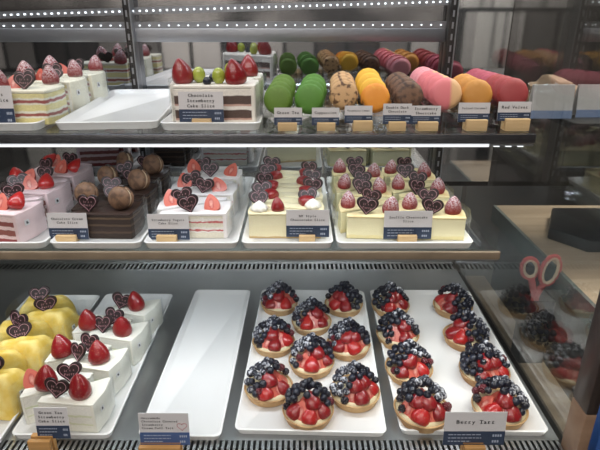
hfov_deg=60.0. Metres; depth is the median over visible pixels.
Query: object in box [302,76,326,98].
macaron
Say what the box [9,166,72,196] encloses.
cake slice
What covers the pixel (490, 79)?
macaron
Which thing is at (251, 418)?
serving tray
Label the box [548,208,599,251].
case
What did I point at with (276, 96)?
macaron
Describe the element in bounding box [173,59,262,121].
strawberry slice
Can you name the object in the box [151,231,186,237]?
print
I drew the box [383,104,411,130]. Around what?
price card
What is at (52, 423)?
price card
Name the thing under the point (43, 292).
cake
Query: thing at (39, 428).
print
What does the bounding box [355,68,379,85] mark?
macaron
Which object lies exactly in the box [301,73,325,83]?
macaron
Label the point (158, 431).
price card
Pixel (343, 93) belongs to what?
macaron
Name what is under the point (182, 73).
strawberry slice
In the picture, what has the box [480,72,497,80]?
macaron
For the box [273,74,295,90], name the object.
macaron
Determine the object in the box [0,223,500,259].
glass shelf
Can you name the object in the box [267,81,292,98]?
macaron
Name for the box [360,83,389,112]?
macaron
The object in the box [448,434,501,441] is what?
print
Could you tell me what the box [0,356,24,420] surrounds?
cake
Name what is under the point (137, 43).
display case
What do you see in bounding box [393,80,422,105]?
macaron
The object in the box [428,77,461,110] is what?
macaron
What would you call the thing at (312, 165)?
cheesecake slice
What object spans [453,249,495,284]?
floor
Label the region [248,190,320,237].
cheesecake slice
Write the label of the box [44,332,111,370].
cake slice
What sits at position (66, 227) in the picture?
price card
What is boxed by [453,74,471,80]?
macaron
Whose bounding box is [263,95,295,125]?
tray
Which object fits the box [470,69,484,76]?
macaron
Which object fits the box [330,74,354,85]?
macaron
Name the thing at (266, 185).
cheesecake slice
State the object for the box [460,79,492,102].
macaron
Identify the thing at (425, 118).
price card
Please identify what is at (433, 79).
macaron
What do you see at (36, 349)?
cake
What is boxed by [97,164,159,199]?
slice
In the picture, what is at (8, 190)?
cake slice
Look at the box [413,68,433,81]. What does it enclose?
macaron
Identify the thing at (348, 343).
tart
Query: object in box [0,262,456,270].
grille
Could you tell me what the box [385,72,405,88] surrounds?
macaron
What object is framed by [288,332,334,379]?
tart
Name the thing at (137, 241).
serving tray
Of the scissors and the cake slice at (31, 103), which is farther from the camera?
the scissors
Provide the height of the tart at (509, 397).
0.067 m
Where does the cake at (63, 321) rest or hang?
on the serving tray at (81, 302)
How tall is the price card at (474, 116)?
0.036 m
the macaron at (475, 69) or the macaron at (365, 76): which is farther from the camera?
the macaron at (475, 69)
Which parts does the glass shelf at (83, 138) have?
trim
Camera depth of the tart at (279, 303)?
1.10 m
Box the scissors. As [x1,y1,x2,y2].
[519,254,562,300]
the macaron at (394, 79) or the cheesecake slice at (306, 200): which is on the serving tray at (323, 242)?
the cheesecake slice at (306, 200)
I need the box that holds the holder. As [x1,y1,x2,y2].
[511,290,555,362]
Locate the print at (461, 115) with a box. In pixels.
[460,115,487,119]
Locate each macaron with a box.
[264,85,292,113]
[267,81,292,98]
[271,77,294,96]
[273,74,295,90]
[295,83,323,114]
[298,80,324,97]
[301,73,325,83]
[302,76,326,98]
[329,80,357,109]
[330,71,352,82]
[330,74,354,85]
[330,76,355,88]
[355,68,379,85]
[357,72,380,89]
[359,77,385,95]
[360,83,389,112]
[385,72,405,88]
[388,74,409,98]
[390,77,414,99]
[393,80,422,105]
[410,67,429,78]
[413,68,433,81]
[416,70,438,84]
[420,72,442,100]
[424,75,447,103]
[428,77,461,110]
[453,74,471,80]
[457,76,477,103]
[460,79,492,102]
[466,68,480,73]
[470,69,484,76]
[475,71,490,78]
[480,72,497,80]
[485,74,504,103]
[490,76,512,105]
[494,78,528,104]
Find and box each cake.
[0,310,53,341]
[0,321,52,371]
[0,349,28,371]
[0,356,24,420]
[19,286,77,314]
[27,295,79,339]
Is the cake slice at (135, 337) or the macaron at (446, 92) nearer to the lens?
the macaron at (446, 92)
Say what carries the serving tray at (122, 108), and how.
on the glass shelf at (83, 138)
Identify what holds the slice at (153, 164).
on the serving tray at (137, 241)
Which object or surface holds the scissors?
in the holder
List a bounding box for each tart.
[244,357,292,407]
[252,315,294,357]
[260,280,298,315]
[282,377,334,429]
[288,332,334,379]
[292,296,331,335]
[324,281,362,317]
[327,316,370,360]
[329,360,379,412]
[371,281,409,315]
[376,308,419,349]
[385,338,433,384]
[393,374,451,433]
[433,282,473,318]
[443,309,489,351]
[459,339,510,387]
[471,375,529,429]
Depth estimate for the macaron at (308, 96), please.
0.72 m
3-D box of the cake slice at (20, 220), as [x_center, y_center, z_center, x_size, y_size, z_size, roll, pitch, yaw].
[-0.443,-0.018,0.785,0.097,0.069,0.067,5,23,11]
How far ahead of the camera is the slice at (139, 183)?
0.86 m
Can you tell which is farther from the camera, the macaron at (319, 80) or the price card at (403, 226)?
the macaron at (319, 80)
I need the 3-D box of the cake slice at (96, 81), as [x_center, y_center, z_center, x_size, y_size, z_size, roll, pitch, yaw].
[-0.394,-0.255,0.900,0.110,0.076,0.065,1,23,3]
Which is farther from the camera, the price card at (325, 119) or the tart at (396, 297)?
the tart at (396, 297)
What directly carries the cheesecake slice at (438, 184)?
on the serving tray at (342, 241)
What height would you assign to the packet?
0.130 m
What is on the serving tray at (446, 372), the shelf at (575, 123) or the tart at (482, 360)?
the tart at (482, 360)
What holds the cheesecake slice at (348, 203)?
on the serving tray at (342, 241)
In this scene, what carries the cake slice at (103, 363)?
on the serving tray at (22, 430)
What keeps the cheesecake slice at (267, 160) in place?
on the serving tray at (323, 242)
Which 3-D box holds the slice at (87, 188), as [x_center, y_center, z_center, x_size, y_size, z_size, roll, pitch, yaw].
[-0.304,-0.032,0.812,0.105,0.075,0.067,1,23,2]
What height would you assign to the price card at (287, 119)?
0.029 m
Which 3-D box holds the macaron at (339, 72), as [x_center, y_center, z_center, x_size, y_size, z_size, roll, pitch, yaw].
[0.068,-0.229,0.844,0.040,0.041,0.029,2,23,5]
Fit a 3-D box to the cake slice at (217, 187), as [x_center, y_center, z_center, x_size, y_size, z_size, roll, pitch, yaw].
[-0.156,-0.056,0.878,0.109,0.067,0.063,0,22,0]
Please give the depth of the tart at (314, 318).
1.03 m
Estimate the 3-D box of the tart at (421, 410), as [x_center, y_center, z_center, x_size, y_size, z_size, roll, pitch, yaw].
[0.192,0.271,0.812,0.088,0.069,0.088,-3,23,-8]
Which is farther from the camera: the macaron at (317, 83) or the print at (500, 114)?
the macaron at (317, 83)
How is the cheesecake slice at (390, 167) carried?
on the serving tray at (342, 241)
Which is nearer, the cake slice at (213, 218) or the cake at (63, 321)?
the cake slice at (213, 218)
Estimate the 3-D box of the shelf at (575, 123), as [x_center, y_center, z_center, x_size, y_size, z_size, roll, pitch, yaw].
[0.777,-0.079,1.006,0.645,0.276,0.200,0,22,0]
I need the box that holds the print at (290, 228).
[290,228,326,234]
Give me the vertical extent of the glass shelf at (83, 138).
0.050 m
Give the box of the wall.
[432,0,599,248]
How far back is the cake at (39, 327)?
0.95 m
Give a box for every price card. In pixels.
[0,86,15,122]
[27,407,70,449]
[46,213,88,241]
[138,413,189,449]
[147,214,189,241]
[178,92,223,121]
[274,108,301,130]
[286,210,328,241]
[312,108,338,130]
[344,106,372,130]
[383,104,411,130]
[383,211,432,241]
[411,106,440,130]
[442,412,507,449]
[457,103,490,130]
[497,102,531,130]
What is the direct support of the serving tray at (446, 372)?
on the display case at (137, 43)
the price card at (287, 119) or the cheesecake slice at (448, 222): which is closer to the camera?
the price card at (287, 119)
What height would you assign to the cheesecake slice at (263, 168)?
0.065 m
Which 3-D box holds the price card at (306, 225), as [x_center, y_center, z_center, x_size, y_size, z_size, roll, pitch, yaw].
[0.011,0.001,0.766,0.063,0.047,0.018,0,22,0]
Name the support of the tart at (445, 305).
on the serving tray at (446, 372)
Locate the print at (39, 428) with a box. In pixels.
[39,428,67,435]
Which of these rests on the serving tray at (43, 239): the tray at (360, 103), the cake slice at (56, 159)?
the cake slice at (56, 159)
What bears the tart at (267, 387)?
on the serving tray at (251, 418)
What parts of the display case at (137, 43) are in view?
door, door rail, panel, sill, door, panel, corner post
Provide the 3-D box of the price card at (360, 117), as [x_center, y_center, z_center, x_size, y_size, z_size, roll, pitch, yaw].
[0.078,-0.143,0.697,0.037,0.032,0.018,0,22,0]
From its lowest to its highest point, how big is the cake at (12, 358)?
0.094 m
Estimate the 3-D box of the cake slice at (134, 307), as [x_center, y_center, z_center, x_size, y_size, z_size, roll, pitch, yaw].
[-0.329,0.166,1.038,0.097,0.092,0.069,5,23,13]
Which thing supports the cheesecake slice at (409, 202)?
on the serving tray at (342, 241)
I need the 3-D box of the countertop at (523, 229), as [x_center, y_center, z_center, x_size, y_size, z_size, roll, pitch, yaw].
[1.190,0.582,1.142,1.420,1.050,0.765,0,22,0]
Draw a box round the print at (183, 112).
[183,112,220,118]
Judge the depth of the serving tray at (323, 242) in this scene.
0.76 m
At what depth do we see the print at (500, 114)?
0.70 m
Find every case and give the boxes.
[0,0,599,449]
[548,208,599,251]
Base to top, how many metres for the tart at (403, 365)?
0.065 m
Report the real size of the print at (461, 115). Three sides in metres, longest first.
0.036 x 0.006 x 0.001 m
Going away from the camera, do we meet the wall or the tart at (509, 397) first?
the tart at (509, 397)
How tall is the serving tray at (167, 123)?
0.011 m
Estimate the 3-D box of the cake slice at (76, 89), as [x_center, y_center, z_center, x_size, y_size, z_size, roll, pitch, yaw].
[-0.393,-0.221,0.817,0.110,0.076,0.065,1,23,3]
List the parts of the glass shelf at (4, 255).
trim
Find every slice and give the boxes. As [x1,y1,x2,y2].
[0,70,68,124]
[0,173,73,216]
[0,183,47,222]
[0,191,47,241]
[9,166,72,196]
[13,65,61,85]
[16,61,89,112]
[20,361,93,424]
[34,152,91,171]
[35,55,103,73]
[35,157,94,200]
[37,373,114,432]
[42,55,107,101]
[42,60,84,77]
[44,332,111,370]
[63,340,131,394]
[71,180,145,218]
[71,184,144,238]
[72,307,132,340]
[89,315,150,364]
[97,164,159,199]
[98,167,162,215]
[105,291,162,336]
[115,153,174,197]
[116,151,170,176]
[155,186,226,213]
[159,194,234,237]
[168,58,254,120]
[168,170,234,189]
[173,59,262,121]
[182,157,239,173]
[192,176,240,216]
[201,162,245,198]
[205,54,266,105]
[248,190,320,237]
[251,181,320,204]
[253,187,323,209]
[255,172,320,191]
[259,163,296,182]
[263,156,298,173]
[278,168,321,189]
[278,177,322,202]
[282,161,320,178]
[327,156,368,193]
[329,170,373,211]
[332,186,385,232]
[338,163,388,185]
[342,177,396,199]
[345,196,407,238]
[381,157,417,185]
[385,170,431,203]
[388,162,435,185]
[399,177,453,200]
[399,188,446,210]
[422,196,470,239]
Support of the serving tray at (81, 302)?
on the display case at (137, 43)
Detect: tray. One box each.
[0,89,108,130]
[0,177,99,248]
[0,295,99,442]
[12,294,172,438]
[50,177,178,248]
[55,89,171,129]
[139,289,249,439]
[144,177,254,248]
[160,104,264,129]
[235,289,385,436]
[242,177,332,248]
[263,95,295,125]
[328,177,472,248]
[356,86,363,105]
[370,290,547,435]
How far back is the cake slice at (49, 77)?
0.76 m
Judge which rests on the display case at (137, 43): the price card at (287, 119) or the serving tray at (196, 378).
the serving tray at (196, 378)
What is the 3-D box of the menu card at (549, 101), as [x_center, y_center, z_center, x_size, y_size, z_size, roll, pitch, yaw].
[0.433,-0.214,0.898,0.071,0.056,0.023,0,22,0]
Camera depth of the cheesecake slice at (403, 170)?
0.94 m
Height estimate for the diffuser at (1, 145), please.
0.004 m
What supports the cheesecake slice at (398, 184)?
on the serving tray at (342, 241)
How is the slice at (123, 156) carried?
on the serving tray at (137, 241)
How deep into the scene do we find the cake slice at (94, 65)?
0.92 m
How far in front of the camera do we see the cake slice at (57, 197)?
0.85 m
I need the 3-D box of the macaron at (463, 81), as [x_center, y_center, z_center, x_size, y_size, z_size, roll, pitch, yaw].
[0.248,-0.197,0.766,0.043,0.044,0.031,-3,23,-7]
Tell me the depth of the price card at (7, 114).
0.70 m
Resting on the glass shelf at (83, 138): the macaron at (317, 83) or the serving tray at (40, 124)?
the serving tray at (40, 124)
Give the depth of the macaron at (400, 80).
0.76 m
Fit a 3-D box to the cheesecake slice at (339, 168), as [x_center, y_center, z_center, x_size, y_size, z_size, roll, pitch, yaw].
[0.099,-0.097,0.985,0.095,0.061,0.063,1,23,3]
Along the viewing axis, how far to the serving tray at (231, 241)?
0.77 m
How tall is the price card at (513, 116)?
0.037 m
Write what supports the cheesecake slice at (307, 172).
on the serving tray at (323, 242)
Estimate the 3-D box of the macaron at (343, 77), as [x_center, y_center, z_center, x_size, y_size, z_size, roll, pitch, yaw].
[0.064,-0.197,0.766,0.040,0.041,0.029,2,23,5]
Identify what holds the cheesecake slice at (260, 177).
on the serving tray at (323, 242)
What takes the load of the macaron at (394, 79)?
on the tray
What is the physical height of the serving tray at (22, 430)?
0.011 m
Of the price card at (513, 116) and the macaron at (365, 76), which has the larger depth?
the macaron at (365, 76)
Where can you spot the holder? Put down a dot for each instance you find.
(534, 318)
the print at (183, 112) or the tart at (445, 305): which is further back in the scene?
the tart at (445, 305)
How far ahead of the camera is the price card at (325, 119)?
0.70 m
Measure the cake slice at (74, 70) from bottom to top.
0.073 m
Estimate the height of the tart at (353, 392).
0.065 m
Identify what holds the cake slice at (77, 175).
on the serving tray at (43, 239)
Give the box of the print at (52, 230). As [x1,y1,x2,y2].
[52,230,85,236]
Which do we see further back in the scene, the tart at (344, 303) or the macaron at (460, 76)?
the tart at (344, 303)
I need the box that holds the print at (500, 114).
[500,114,528,118]
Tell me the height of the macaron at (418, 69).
0.045 m
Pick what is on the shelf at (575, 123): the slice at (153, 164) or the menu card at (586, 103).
the menu card at (586, 103)
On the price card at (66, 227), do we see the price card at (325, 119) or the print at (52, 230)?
the print at (52, 230)
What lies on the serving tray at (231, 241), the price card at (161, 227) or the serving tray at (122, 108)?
the price card at (161, 227)
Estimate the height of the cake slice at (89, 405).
0.092 m
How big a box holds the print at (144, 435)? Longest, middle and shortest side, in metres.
0.061 x 0.013 x 0.001 m
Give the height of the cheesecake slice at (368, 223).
0.062 m
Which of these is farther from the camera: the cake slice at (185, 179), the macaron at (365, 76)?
the cake slice at (185, 179)
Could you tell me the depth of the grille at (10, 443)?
0.78 m
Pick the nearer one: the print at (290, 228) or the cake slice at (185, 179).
the print at (290, 228)
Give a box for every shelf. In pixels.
[0,106,535,146]
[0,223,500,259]
[549,115,599,129]
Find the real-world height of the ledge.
0.020 m
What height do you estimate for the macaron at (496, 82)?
0.045 m
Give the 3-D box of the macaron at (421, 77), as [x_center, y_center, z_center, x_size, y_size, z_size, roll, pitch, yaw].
[0.208,-0.224,0.833,0.044,0.045,0.032,2,23,5]
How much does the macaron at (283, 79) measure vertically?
0.041 m
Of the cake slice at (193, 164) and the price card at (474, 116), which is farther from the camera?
the cake slice at (193, 164)
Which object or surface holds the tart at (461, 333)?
on the serving tray at (446, 372)
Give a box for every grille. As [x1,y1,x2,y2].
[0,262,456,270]
[0,438,562,449]
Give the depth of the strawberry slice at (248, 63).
0.79 m
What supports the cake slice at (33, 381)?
on the serving tray at (22, 430)
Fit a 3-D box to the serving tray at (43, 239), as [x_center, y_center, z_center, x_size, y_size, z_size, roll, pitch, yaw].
[-0.437,-0.031,0.902,0.134,0.011,0.322,0,22,0]
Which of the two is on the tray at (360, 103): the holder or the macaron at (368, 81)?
the macaron at (368, 81)
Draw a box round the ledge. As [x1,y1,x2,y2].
[465,276,570,435]
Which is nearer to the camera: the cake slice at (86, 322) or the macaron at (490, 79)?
the macaron at (490, 79)
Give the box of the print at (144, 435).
[144,435,186,442]
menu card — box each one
[529,84,575,118]
[572,84,599,116]
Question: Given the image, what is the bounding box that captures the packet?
[587,406,599,449]
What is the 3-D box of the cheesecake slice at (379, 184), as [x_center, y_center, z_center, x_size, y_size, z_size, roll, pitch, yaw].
[0.116,-0.054,0.882,0.095,0.062,0.063,1,23,3]
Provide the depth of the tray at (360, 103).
0.76 m
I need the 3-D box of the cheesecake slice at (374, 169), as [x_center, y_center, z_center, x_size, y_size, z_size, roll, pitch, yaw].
[0.116,-0.090,0.968,0.095,0.062,0.063,1,23,3]
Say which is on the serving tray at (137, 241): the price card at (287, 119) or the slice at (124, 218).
the slice at (124, 218)
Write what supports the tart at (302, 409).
on the serving tray at (251, 418)
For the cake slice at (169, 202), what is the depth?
0.80 m
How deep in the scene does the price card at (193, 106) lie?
0.70 m
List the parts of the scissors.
handle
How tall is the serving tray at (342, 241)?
0.011 m
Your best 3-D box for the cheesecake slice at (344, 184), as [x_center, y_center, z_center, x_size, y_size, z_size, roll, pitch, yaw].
[0.099,-0.061,0.899,0.095,0.061,0.063,1,23,3]
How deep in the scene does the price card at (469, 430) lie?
0.74 m
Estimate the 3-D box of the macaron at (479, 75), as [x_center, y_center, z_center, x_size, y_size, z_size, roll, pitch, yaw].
[0.308,-0.234,0.866,0.043,0.045,0.031,3,23,6]
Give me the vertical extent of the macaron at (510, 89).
0.044 m
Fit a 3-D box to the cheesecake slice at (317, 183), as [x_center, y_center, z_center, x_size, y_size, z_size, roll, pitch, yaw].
[-0.018,-0.043,0.848,0.111,0.066,0.037,0,22,0]
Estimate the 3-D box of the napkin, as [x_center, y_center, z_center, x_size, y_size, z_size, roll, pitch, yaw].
[0.471,-0.248,0.969,0.108,0.065,0.045,0,22,0]
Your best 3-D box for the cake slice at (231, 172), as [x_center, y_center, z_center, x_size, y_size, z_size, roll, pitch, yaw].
[-0.156,-0.089,0.960,0.109,0.066,0.063,0,22,0]
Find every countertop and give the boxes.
[491,205,599,401]
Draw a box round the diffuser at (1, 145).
[0,144,488,146]
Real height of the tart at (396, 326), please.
0.064 m
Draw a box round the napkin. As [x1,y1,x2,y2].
[526,74,576,101]
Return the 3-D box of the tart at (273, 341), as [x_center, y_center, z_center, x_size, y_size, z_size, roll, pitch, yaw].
[-0.050,0.204,0.983,0.081,0.064,0.081,11,25,25]
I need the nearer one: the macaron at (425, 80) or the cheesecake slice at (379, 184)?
the macaron at (425, 80)

